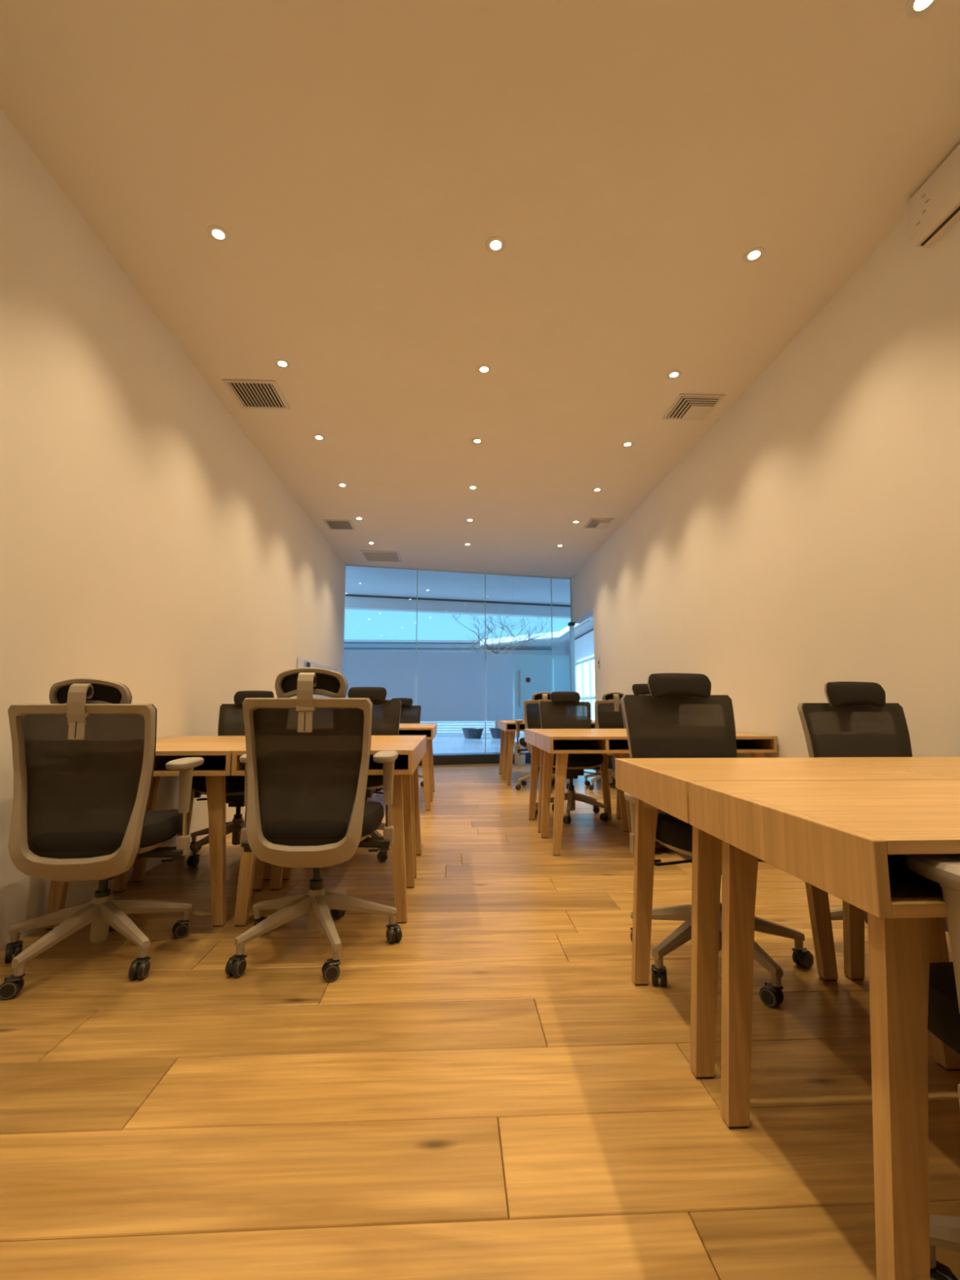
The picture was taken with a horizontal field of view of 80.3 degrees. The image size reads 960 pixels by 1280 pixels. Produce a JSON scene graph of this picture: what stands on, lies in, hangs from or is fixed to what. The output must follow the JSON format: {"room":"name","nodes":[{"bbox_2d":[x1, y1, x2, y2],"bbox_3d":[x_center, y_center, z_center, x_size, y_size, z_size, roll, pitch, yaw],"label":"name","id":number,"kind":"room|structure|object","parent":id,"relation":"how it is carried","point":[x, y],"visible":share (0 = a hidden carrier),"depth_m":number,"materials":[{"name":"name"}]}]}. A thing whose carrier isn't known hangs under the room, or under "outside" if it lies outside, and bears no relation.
{"room":"open-plan office","nodes":[
{"label":"open-plan office","id":0,"kind":"room"},
{"bbox_2d":[0,107,346,950],"bbox_3d":[-1.995,-0.310,3.498,0.150,3.352,11.360,0,-7,-3],"label":"wall","id":1,"kind":"structure","parent":0,"point":[148,545],"depth_m":2.97,"materials":[{"name":"paint"}]},
{"bbox_2d":[296,656,336,697],"bbox_3d":[-2.102,0.601,7.438,0.024,0.580,2.140,0,-7,-3],"label":"whiteboard","id":2,"kind":"object","parent":1,"relation":"attached to","point":[301,662],"visible":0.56,"depth_m":7.04,"materials":[{"name":"metal"}]},
{"bbox_2d":[342,569,417,705],"bbox_3d":[-1.615,0.328,9.232,1.176,3.071,0.018,2,-7,-15],"label":"window","id":3,"kind":"structure","parent":1,"relation":"in","point":[395,672],"depth_m":9.22,"materials":[{"name":"clear glass"}]},
{"bbox_2d":[416,573,485,755],"bbox_3d":[-0.476,0.363,9.532,1.183,3.071,0.018,2,-7,-15],"label":"window","id":4,"kind":"structure","parent":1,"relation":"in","point":[451,686],"depth_m":9.48,"materials":[{"name":"clear glass"}]},
{"bbox_2d":[345,564,571,579],"bbox_3d":[-0.275,-1.156,9.764,3.965,0.012,0.040,2,-7,-15],"label":"trim","id":5,"kind":"structure","parent":1,"relation":"attached to","point":[345,565],"depth_m":9.71,"materials":[{"name":"metal"}]},
{"bbox_2d":[417,753,531,765],"bbox_3d":[-0.284,1.973,9.394,3.945,0.150,0.101,2,-7,-15],"label":"trim","id":6,"kind":"structure","parent":1,"relation":"attached to","point":[460,758],"depth_m":9.37,"materials":[{"name":"black metal"}]},
{"bbox_2d":[486,646,513,754],"bbox_3d":[0.332,0.388,9.744,0.493,3.071,0.015,2,-7,-15],"label":"window","id":7,"kind":"structure","parent":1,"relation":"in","point":[500,667],"depth_m":9.69,"materials":[{"name":"clear glass"}]},
{"bbox_2d":[514,577,553,719],"bbox_3d":[0.928,0.406,9.902,0.725,3.071,0.127,2,-7,-15],"label":"door","id":8,"kind":"structure","parent":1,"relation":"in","point":[533,673],"depth_m":9.86,"materials":[{"name":"clear glass"}]},
{"bbox_2d":[345,565,593,619],"bbox_3d":[-1.518,-1.097,10.912,14.899,0.662,2.718,2,-7,-15],"label":"canopy","id":9,"kind":"object","parent":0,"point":[369,588],"visible":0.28,"depth_m":11.68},
{"bbox_2d":[0,0,959,578],"bbox_3d":[-0.004,-1.874,4.208,4.177,0.120,12.212,0,-7,-3],"label":"ceiling","id":10,"kind":"structure","parent":0,"point":[359,161],"depth_m":2.62,"materials":[{"name":"paint"}]},
{"bbox_2d":[206,225,230,243],"bbox_3d":[-1.277,-1.980,2.777,0.104,0.004,0.104,0,-7,-3],"label":"recessed light","id":11,"kind":"object","parent":10,"relation":"in","point":[219,234],"visible":1,"depth_m":2.77,"materials":[{"name":"white plastic"}]},
{"bbox_2d":[222,378,290,409],"bbox_3d":[-1.643,-1.808,4.205,0.370,0.013,0.390,0,-7,-3],"label":"ceiling vent","id":12,"kind":"object","parent":10,"relation":"in","point":[260,394],"visible":1,"depth_m":4.19,"materials":[{"name":"white metal"}]},
{"bbox_2d":[274,359,290,368],"bbox_3d":[-1.328,-1.857,3.825,0.104,0.004,0.104,0,-7,-3],"label":"recessed light","id":13,"kind":"object","parent":10,"relation":"in","point":[282,363],"visible":1,"depth_m":3.82,"materials":[{"name":"white plastic"}]},
{"bbox_2d":[312,434,324,440],"bbox_3d":[-1.379,-1.734,4.873,0.104,0.004,0.104,0,-7,-3],"label":"recessed light","id":14,"kind":"object","parent":10,"relation":"in","point":[317,437],"visible":1,"depth_m":4.87,"materials":[{"name":"white plastic"}]},
{"bbox_2d":[322,519,355,530],"bbox_3d":[-1.779,-1.455,7.211,0.350,0.013,0.400,0,-7,-3],"label":"ceiling vent","id":15,"kind":"object","parent":10,"relation":"in","point":[336,525],"visible":1,"depth_m":7.20,"materials":[{"name":"white metal"}]},
{"bbox_2d":[337,483,347,487],"bbox_3d":[-1.430,-1.611,5.921,0.104,0.004,0.104,0,-7,-3],"label":"recessed light","id":16,"kind":"object","parent":10,"relation":"in","point":[342,485],"visible":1,"depth_m":5.92,"materials":[{"name":"white plastic"}]},
{"bbox_2d":[355,516,363,519],"bbox_3d":[-1.481,-1.488,6.968,0.104,0.004,0.104,0,-7,-3],"label":"recessed light","id":17,"kind":"object","parent":10,"relation":"in","point":[357,517],"visible":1,"depth_m":6.97,"materials":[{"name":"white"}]},
{"bbox_2d":[360,551,401,561],"bbox_3d":[-1.506,-1.278,8.706,0.560,0.016,0.580,0,-7,-3],"label":"access panel","id":18,"kind":"object","parent":10,"relation":"attached to","point":[369,556],"visible":1,"depth_m":8.70,"materials":[{"name":"white metal"}]},
{"bbox_2d":[467,485,477,489],"bbox_3d":[-0.073,-1.603,5.986,0.104,0.004,0.104,0,-7,-3],"label":"recessed light","id":19,"kind":"object","parent":10,"relation":"in","point":[472,487],"visible":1,"depth_m":5.99,"materials":[{"name":"white"}]},
{"bbox_2d":[471,438,483,444],"bbox_3d":[-0.023,-1.726,4.938,0.104,0.004,0.104,0,-7,-3],"label":"recessed light","id":20,"kind":"object","parent":10,"relation":"in","point":[476,441],"visible":1,"depth_m":4.94,"materials":[{"name":"white plastic"}]},
{"bbox_2d":[476,364,491,373],"bbox_3d":[0.028,-1.849,3.890,0.104,0.004,0.104,0,-7,-3],"label":"recessed light","id":21,"kind":"object","parent":10,"relation":"in","point":[482,369],"visible":1,"depth_m":3.89,"materials":[{"name":"white"}]},
{"bbox_2d":[485,236,506,253],"bbox_3d":[0.079,-1.972,2.842,0.104,0.004,0.104,0,-7,-3],"label":"recessed light","id":22,"kind":"object","parent":10,"relation":"in","point":[495,245],"visible":1,"depth_m":2.84,"materials":[{"name":"white plastic"}]},
{"bbox_2d":[592,488,602,492],"bbox_3d":[1.247,-1.596,6.049,0.104,0.004,0.104,0,-7,-3],"label":"recessed light","id":23,"kind":"object","parent":10,"relation":"in","point":[596,490],"visible":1,"depth_m":6.05,"materials":[{"name":"white plastic"}]},
{"bbox_2d":[583,518,614,528],"bbox_3d":[1.493,-1.463,7.154,0.300,0.011,0.380,0,-7,-3],"label":"ceiling vent","id":24,"kind":"object","parent":10,"relation":"in","point":[593,523],"visible":1,"depth_m":7.14,"materials":[{"name":"white metal"}]},
{"bbox_2d":[621,441,633,447],"bbox_3d":[1.298,-1.719,5.001,0.104,0.004,0.104,0,-7,-3],"label":"recessed light","id":25,"kind":"object","parent":10,"relation":"in","point":[627,444],"visible":1,"depth_m":5.00,"materials":[{"name":"white"}]},
{"bbox_2d":[666,370,681,379],"bbox_3d":[1.349,-1.842,3.953,0.104,0.004,0.104,0,-7,-3],"label":"recessed light","id":26,"kind":"object","parent":10,"relation":"in","point":[673,375],"visible":1,"depth_m":3.95,"materials":[{"name":"white plastic"}]},
{"bbox_2d":[662,393,725,420],"bbox_3d":[1.637,-1.788,4.379,0.340,0.011,0.365,0,-7,-3],"label":"ceiling vent","id":27,"kind":"object","parent":10,"relation":"in","point":[686,406],"visible":1,"depth_m":4.36,"materials":[{"name":"white metal"}]},
{"bbox_2d":[742,246,765,262],"bbox_3d":[1.400,-1.965,2.905,0.104,0.004,0.104,0,-7,-3],"label":"recessed light","id":28,"kind":"object","parent":10,"relation":"in","point":[753,255],"visible":1,"depth_m":2.90,"materials":[{"name":"white plastic"}]},
{"bbox_2d":[904,0,939,19],"bbox_3d":[1.450,-2.088,1.857,0.104,0.004,0.104,0,-7,-3],"label":"recessed light","id":29,"kind":"object","parent":10,"relation":"in","point":[914,9],"visible":1,"depth_m":1.88,"materials":[{"name":"white plastic"}]},
{"bbox_2d":[0,762,959,1279],"bbox_3d":[-0.006,1.460,3.861,4.177,0.120,12.200,0,-7,-3],"label":"floor","id":30,"kind":"structure","parent":0,"point":[490,1091],"depth_m":1.38,"materials":[{"name":"brown wood"}]},
{"bbox_2d":[0,678,204,999],"bbox_3d":[-1.455,0.680,2.211,0.633,1.039,0.623,1,-7,-8],"label":"office chair","id":31,"kind":"object","parent":30,"relation":"on","point":[84,759],"visible":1,"depth_m":2.04,"materials":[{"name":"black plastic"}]},
{"bbox_2d":[57,680,132,703],"bbox_3d":[-1.419,0.202,2.065,0.271,0.123,0.061,1,-7,-8],"label":"cushion","id":32,"kind":"object","parent":31,"relation":"on","point":[103,691],"depth_m":2.06,"materials":[{"name":"black fabric"}]},
{"bbox_2d":[44,742,262,929],"bbox_3d":[-1.488,0.889,2.730,0.781,0.750,0.647,0,-7,-3],"label":"desk","id":33,"kind":"object","parent":30,"relation":"on","point":[217,756],"visible":0.38,"depth_m":2.49,"materials":[{"name":"brown wood"}]},
{"bbox_2d":[131,735,271,882],"bbox_3d":[-1.520,0.966,3.384,0.781,0.750,0.647,0,-7,-3],"label":"desk","id":34,"kind":"object","parent":30,"relation":"on","point":[140,866],"visible":0.11,"depth_m":3.13,"materials":[{"name":"brown wood"}]},
{"bbox_2d":[186,690,274,866],"bbox_3d":[-1.577,0.853,3.731,0.629,1.050,0.637,0,-7,-3],"label":"office chair","id":35,"kind":"object","parent":30,"relation":"on","point":[231,719],"visible":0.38,"depth_m":3.67,"materials":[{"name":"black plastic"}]},
{"bbox_2d":[233,690,273,706],"bbox_3d":[-1.580,0.408,3.985,0.271,0.108,0.057,0,-7,-3],"label":"cushion","id":36,"kind":"object","parent":35,"relation":"on","point":[239,697],"depth_m":3.98,"materials":[{"name":"black fabric"}]},
{"bbox_2d":[225,667,401,982],"bbox_3d":[-0.636,0.671,2.319,0.648,1.083,0.641,0,-7,-3],"label":"office chair","id":37,"kind":"object","parent":30,"relation":"on","point":[306,760],"visible":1,"depth_m":2.13,"materials":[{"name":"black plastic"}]},
{"bbox_2d":[281,673,347,697],"bbox_3d":[-0.642,0.168,2.157,0.271,0.123,0.061,0,-7,-3],"label":"cushion","id":38,"kind":"object","parent":37,"relation":"on","point":[331,685],"depth_m":2.15,"materials":[{"name":"black fabric"}]},
{"bbox_2d":[231,741,421,926],"bbox_3d":[-0.702,0.894,2.768,0.781,0.750,0.647,0,-7,-3],"label":"desk","id":39,"kind":"object","parent":30,"relation":"on","point":[408,759],"visible":0.52,"depth_m":2.52,"materials":[{"name":"brown wood"}]},
{"bbox_2d":[282,735,426,879],"bbox_3d":[-0.734,0.970,3.422,0.781,0.750,0.647,0,-7,-3],"label":"desk","id":40,"kind":"object","parent":30,"relation":"on","point":[414,778],"visible":0.19,"depth_m":3.53,"materials":[{"name":"brown wood"}]},
{"bbox_2d":[347,686,401,862],"bbox_3d":[-0.784,0.848,3.801,0.655,1.081,0.630,0,-7,-3],"label":"office chair","id":41,"kind":"object","parent":30,"relation":"on","point":[385,713],"visible":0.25,"depth_m":4.00,"materials":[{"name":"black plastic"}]},
{"bbox_2d":[347,686,386,702],"bbox_3d":[-0.796,0.385,4.026,0.271,0.108,0.057,0,-7,-3],"label":"cushion","id":42,"kind":"object","parent":41,"relation":"on","point":[375,694],"depth_m":4.01,"materials":[{"name":"black fabric"}]},
{"bbox_2d":[378,697,423,791],"bbox_3d":[-0.948,1.210,6.741,0.638,1.048,0.624,0,-7,-3],"label":"office chair","id":43,"kind":"object","parent":30,"relation":"on","point":[410,713],"visible":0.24,"depth_m":6.96,"materials":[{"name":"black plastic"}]},
{"bbox_2d":[391,697,413,706],"bbox_3d":[-0.959,0.764,6.977,0.271,0.108,0.057,0,-7,-3],"label":"cushion","id":44,"kind":"object","parent":43,"relation":"on","point":[406,702],"depth_m":6.97,"materials":[{"name":"black fabric"}]},
{"bbox_2d":[398,725,435,810],"bbox_3d":[-0.833,1.210,5.462,0.781,0.750,0.647,0,-7,-3],"label":"desk","id":45,"kind":"object","parent":30,"relation":"on","point":[428,731],"visible":0.46,"depth_m":5.23,"materials":[{"name":"brown wood"}]},
{"bbox_2d":[399,723,436,798],"bbox_3d":[-0.864,1.286,6.116,0.781,0.750,0.647,0,-7,-3],"label":"desk","id":46,"kind":"object","parent":30,"relation":"on","point":[400,724],"visible":0.25,"depth_m":6.32,"materials":[{"name":"brown wood"}]},
{"bbox_2d":[497,720,524,778],"bbox_3d":[0.626,1.488,7.830,0.732,0.750,0.647,0,-7,-3],"label":"desk","id":47,"kind":"object","parent":30,"relation":"on","point":[499,722],"visible":0.27,"depth_m":8.01,"materials":[{"name":"brown wood"}]},
{"bbox_2d":[514,742,525,765],"bbox_3d":[0.648,1.847,9.240,0.190,0.364,0.190,0,-7,-3],"label":"waste bin","id":48,"kind":"object","parent":30,"relation":"on","point":[519,760],"visible":0.6,"depth_m":9.16,"materials":[{"name":"white plastic"}]},
{"bbox_2d":[501,720,555,785],"bbox_3d":[0.658,1.411,7.175,0.732,0.750,0.647,0,-7,-3],"label":"desk","id":49,"kind":"object","parent":30,"relation":"on","point":[508,726],"visible":0.48,"depth_m":6.95,"materials":[{"name":"brown wood"}]},
{"bbox_2d":[514,692,569,791],"bbox_3d":[0.727,1.168,6.627,0.642,1.105,0.643,0,-7,2],"label":"office chair","id":50,"kind":"object","parent":30,"relation":"on","point":[531,708],"visible":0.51,"depth_m":6.49,"materials":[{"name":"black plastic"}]},
{"bbox_2d":[534,693,551,700],"bbox_3d":[0.731,0.659,6.505,0.271,0.123,0.061,0,-7,-3],"label":"cushion","id":51,"kind":"object","parent":50,"relation":"on","point":[537,696],"depth_m":6.49,"materials":[{"name":"black fabric"}]},
{"bbox_2d":[534,691,608,823],"bbox_3d":[0.776,0.983,4.955,0.641,1.076,0.646,0,-7,-3],"label":"office chair","id":52,"kind":"object","parent":30,"relation":"on","point":[565,711],"visible":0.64,"depth_m":5.15,"materials":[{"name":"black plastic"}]},
{"bbox_2d":[550,691,580,703],"bbox_3d":[0.779,0.525,5.205,0.271,0.108,0.057,0,-7,-3],"label":"cushion","id":53,"kind":"object","parent":52,"relation":"on","point":[557,697],"depth_m":5.19,"materials":[{"name":"black fabric"}]},
{"bbox_2d":[524,728,628,832],"bbox_3d":[0.771,1.107,4.584,0.741,0.750,0.647,0,-7,-3],"label":"desk","id":54,"kind":"object","parent":30,"relation":"on","point":[529,734],"visible":0.45,"depth_m":4.76,"materials":[{"name":"brown wood"}]},
{"bbox_2d":[535,732,662,855],"bbox_3d":[0.802,1.030,3.930,0.741,0.750,0.647,0,-7,-3],"label":"desk","id":55,"kind":"object","parent":30,"relation":"on","point":[561,744],"visible":0.61,"depth_m":3.76,"materials":[{"name":"brown wood"}]},
{"bbox_2d":[591,720,611,763],"bbox_3d":[1.395,1.415,7.211,0.732,0.750,0.647,0,-7,-3],"label":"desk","id":56,"kind":"object","parent":30,"relation":"on","point":[593,723],"visible":0.03,"depth_m":7.02,"materials":[{"name":"brown wood"}]},
{"bbox_2d":[584,692,624,790],"bbox_3d":[1.520,1.176,6.695,0.646,1.105,0.638,-1,-7,9],"label":"office chair","id":57,"kind":"object","parent":30,"relation":"on","point":[608,714],"visible":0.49,"depth_m":6.52,"materials":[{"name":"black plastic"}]},
{"bbox_2d":[604,693,622,700],"bbox_3d":[1.544,0.664,6.545,0.272,0.123,0.061,1,-7,-7],"label":"cushion","id":58,"kind":"object","parent":57,"relation":"on","point":[607,696],"depth_m":6.53,"materials":[{"name":"black fabric"}]},
{"bbox_2d":[613,728,626,819],"bbox_3d":[1.516,1.111,4.620,0.741,0.750,0.647,0,-7,-3],"label":"desk","id":59,"kind":"object","parent":30,"relation":"on","point":[618,810],"visible":0.07,"depth_m":4.80,"materials":[{"name":"brown wood"}]},
{"bbox_2d":[620,684,650,728],"bbox_3d":[1.560,0.954,5.019,0.624,1.150,0.615,1,-7,-5],"label":"office chair","id":60,"kind":"object","parent":30,"relation":"on","point":[637,689],"visible":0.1,"depth_m":5.25,"materials":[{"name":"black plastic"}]},
{"bbox_2d":[632,684,650,694],"bbox_3d":[1.540,0.458,5.270,0.271,0.108,0.057,1,-7,-5],"label":"cushion","id":61,"kind":"object","parent":60,"relation":"on","point":[637,689],"depth_m":5.25,"materials":[{"name":"black fabric"}]},
{"bbox_2d":[621,672,813,1007],"bbox_3d":[0.880,0.651,2.142,0.656,1.080,0.628,1,-7,-6],"label":"office chair","id":62,"kind":"object","parent":30,"relation":"on","point":[680,717],"visible":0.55,"depth_m":2.36,"materials":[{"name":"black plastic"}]},
{"bbox_2d":[648,672,711,697],"bbox_3d":[0.839,0.192,2.404,0.271,0.108,0.057,1,-7,-6],"label":"cushion","id":63,"kind":"object","parent":62,"relation":"on","point":[671,685],"depth_m":2.39,"materials":[{"name":"black fabric"}]},
{"bbox_2d":[667,732,777,853],"bbox_3d":[1.548,1.034,3.966,0.741,0.750,0.647,0,-7,-3],"label":"desk","id":64,"kind":"object","parent":30,"relation":"on","point":[756,744],"visible":0.16,"depth_m":3.75,"materials":[{"name":"brown wood"}]},
{"bbox_2d":[614,757,959,1079],"bbox_3d":[0.891,0.776,1.763,0.752,0.750,0.647,0,-7,-3],"label":"desk","id":65,"kind":"object","parent":30,"relation":"on","point":[662,784],"visible":0.56,"depth_m":1.60,"materials":[{"name":"brown wood"}]},
{"bbox_2d":[688,779,959,1279],"bbox_3d":[0.923,0.699,1.109,0.752,0.750,0.647,0,-7,-3],"label":"desk","id":66,"kind":"object","parent":30,"relation":"on","point":[851,841],"visible":1,"depth_m":0.88,"materials":[{"name":"brown wood"}]},
{"bbox_2d":[796,681,948,932],"bbox_3d":[1.642,0.676,2.203,0.627,1.046,0.620,1,-7,-8],"label":"office chair","id":67,"kind":"object","parent":30,"relation":"on","point":[857,721],"visible":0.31,"depth_m":2.43,"materials":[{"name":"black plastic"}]},
{"bbox_2d":[826,681,885,706],"bbox_3d":[1.610,0.232,2.451,0.271,0.108,0.057,1,-7,-8],"label":"cushion","id":68,"kind":"object","parent":67,"relation":"on","point":[837,693],"depth_m":2.44,"materials":[{"name":"black fabric"}]},
{"bbox_2d":[814,756,959,980],"bbox_3d":[1.648,0.780,1.799,0.752,0.750,0.647,0,-7,-3],"label":"desk","id":69,"kind":"object","parent":30,"relation":"on","point":[949,766],"visible":0.42,"depth_m":1.98,"materials":[{"name":"brown wood"}]},
{"bbox_2d":[905,853,959,1279],"bbox_3d":[0.969,0.520,0.804,0.634,1.030,0.647,0,-7,-3],"label":"office chair","id":70,"kind":"object","parent":30,"relation":"on","point":[944,996],"visible":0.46,"depth_m":0.86,"materials":[{"name":"beige plastic"}]},
{"bbox_2d":[570,216,959,779],"bbox_3d":[2.008,-0.242,4.082,0.150,3.352,12.150,0,-7,-3],"label":"wall","id":71,"kind":"structure","parent":0,"point":[809,539],"depth_m":3.27,"materials":[{"name":"paint"}]},
{"bbox_2d":[553,579,571,692],"bbox_3d":[1.457,0.422,10.041,0.373,3.071,0.018,2,-7,-15],"label":"window","id":72,"kind":"structure","parent":71,"relation":"in","point":[562,681],"depth_m":10.01,"materials":[{"name":"clear glass"}]},
{"bbox_2d":[568,622,575,691],"bbox_3d":[1.621,0.894,9.938,0.110,2.420,0.110,0,-7,-3],"label":"trim","id":73,"kind":"structure","parent":71,"relation":"attached to","point":[572,676],"depth_m":9.98,"materials":[{"name":"metal"}]},
{"bbox_2d":[598,657,600,669],"bbox_3d":[1.722,0.341,8.229,0.018,0.170,0.080,0,-7,-3],"label":"wall control","id":74,"kind":"object","parent":71,"relation":"attached to","point":[599,667],"visible":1,"depth_m":8.20,"materials":[{"name":"white plastic"}]},
{"bbox_2d":[906,143,959,248],"bbox_3d":[1.990,-1.927,2.167,0.088,0.244,0.820,0,-7,-3],"label":"air conditioner","id":75,"kind":"object","parent":71,"relation":"attached to","point":[934,208],"visible":1,"depth_m":2.43,"materials":[{"name":"white plastic"}]},
{"bbox_2d":[920,206,959,245],"bbox_3d":[1.992,-1.807,2.163,0.012,0.005,0.760,0,-7,-3],"label":"outlet","id":76,"kind":"object","parent":75,"relation":"attached to","point":[953,211],"depth_m":2.44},
{"label":"outside","id":77,"kind":"structure","parent":0,"visible":0},
{"bbox_2d":[432,733,528,755],"bbox_3d":[3.621,4.349,28.395,70.000,0.100,63.000,0,-7,-3],"label":"ground","id":78,"kind":"structure","parent":77,"point":[442,744],"depth_m":14.40,"materials":[{"name":"grey concrete"}]},
{"bbox_2d":[342,639,551,733],"bbox_3d":[-6.182,1.658,20.392,17.620,3.380,0.360,0,-7,-3],"label":"wall","id":79,"kind":"structure","parent":78,"relation":"on","point":[423,646],"depth_m":20.64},
{"bbox_2d":[420,720,523,736],"bbox_3d":[-0.498,2.872,18.408,3.800,0.505,0.080,0,-7,-3],"label":"slatted screen","id":80,"kind":"object","parent":78,"relation":"on","point":[464,723],"visible":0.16,"depth_m":18.38,"materials":[{"name":"white metal"}]},
{"bbox_2d":[462,728,484,738],"bbox_3d":[-0.219,2.857,17.395,0.680,0.300,0.680,0,-7,-3],"label":"planter","id":81,"kind":"object","parent":78,"relation":"on","point":[468,733],"visible":1,"depth_m":17.16,"materials":[{"name":"concrete"}]},
{"bbox_2d":[488,728,501,738],"bbox_3d":[0.620,2.861,17.436,0.680,0.300,0.680,0,-7,-3],"label":"planter","id":82,"kind":"object","parent":78,"relation":"on","point":[495,733],"visible":0.54,"depth_m":17.20,"materials":[{"name":"concrete"}]},
{"bbox_2d":[449,613,551,728],"bbox_3d":[0.716,0.775,18.361,3.529,4.662,2.264,0,-7,1],"label":"bare tree","id":83,"kind":"object","parent":78,"relation":"on","point":[522,619],"visible":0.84,"depth_m":18.45,"materials":[{"name":"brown plant"}]},
{"bbox_2d":[480,619,595,719],"bbox_3d":[6.012,1.654,20.188,12.040,3.340,12.140,0,-7,-3],"label":"pavilion","id":84,"kind":"object","parent":78,"relation":"on","point":[584,673],"visible":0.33,"depth_m":17.51,"materials":[{"name":"metal"}]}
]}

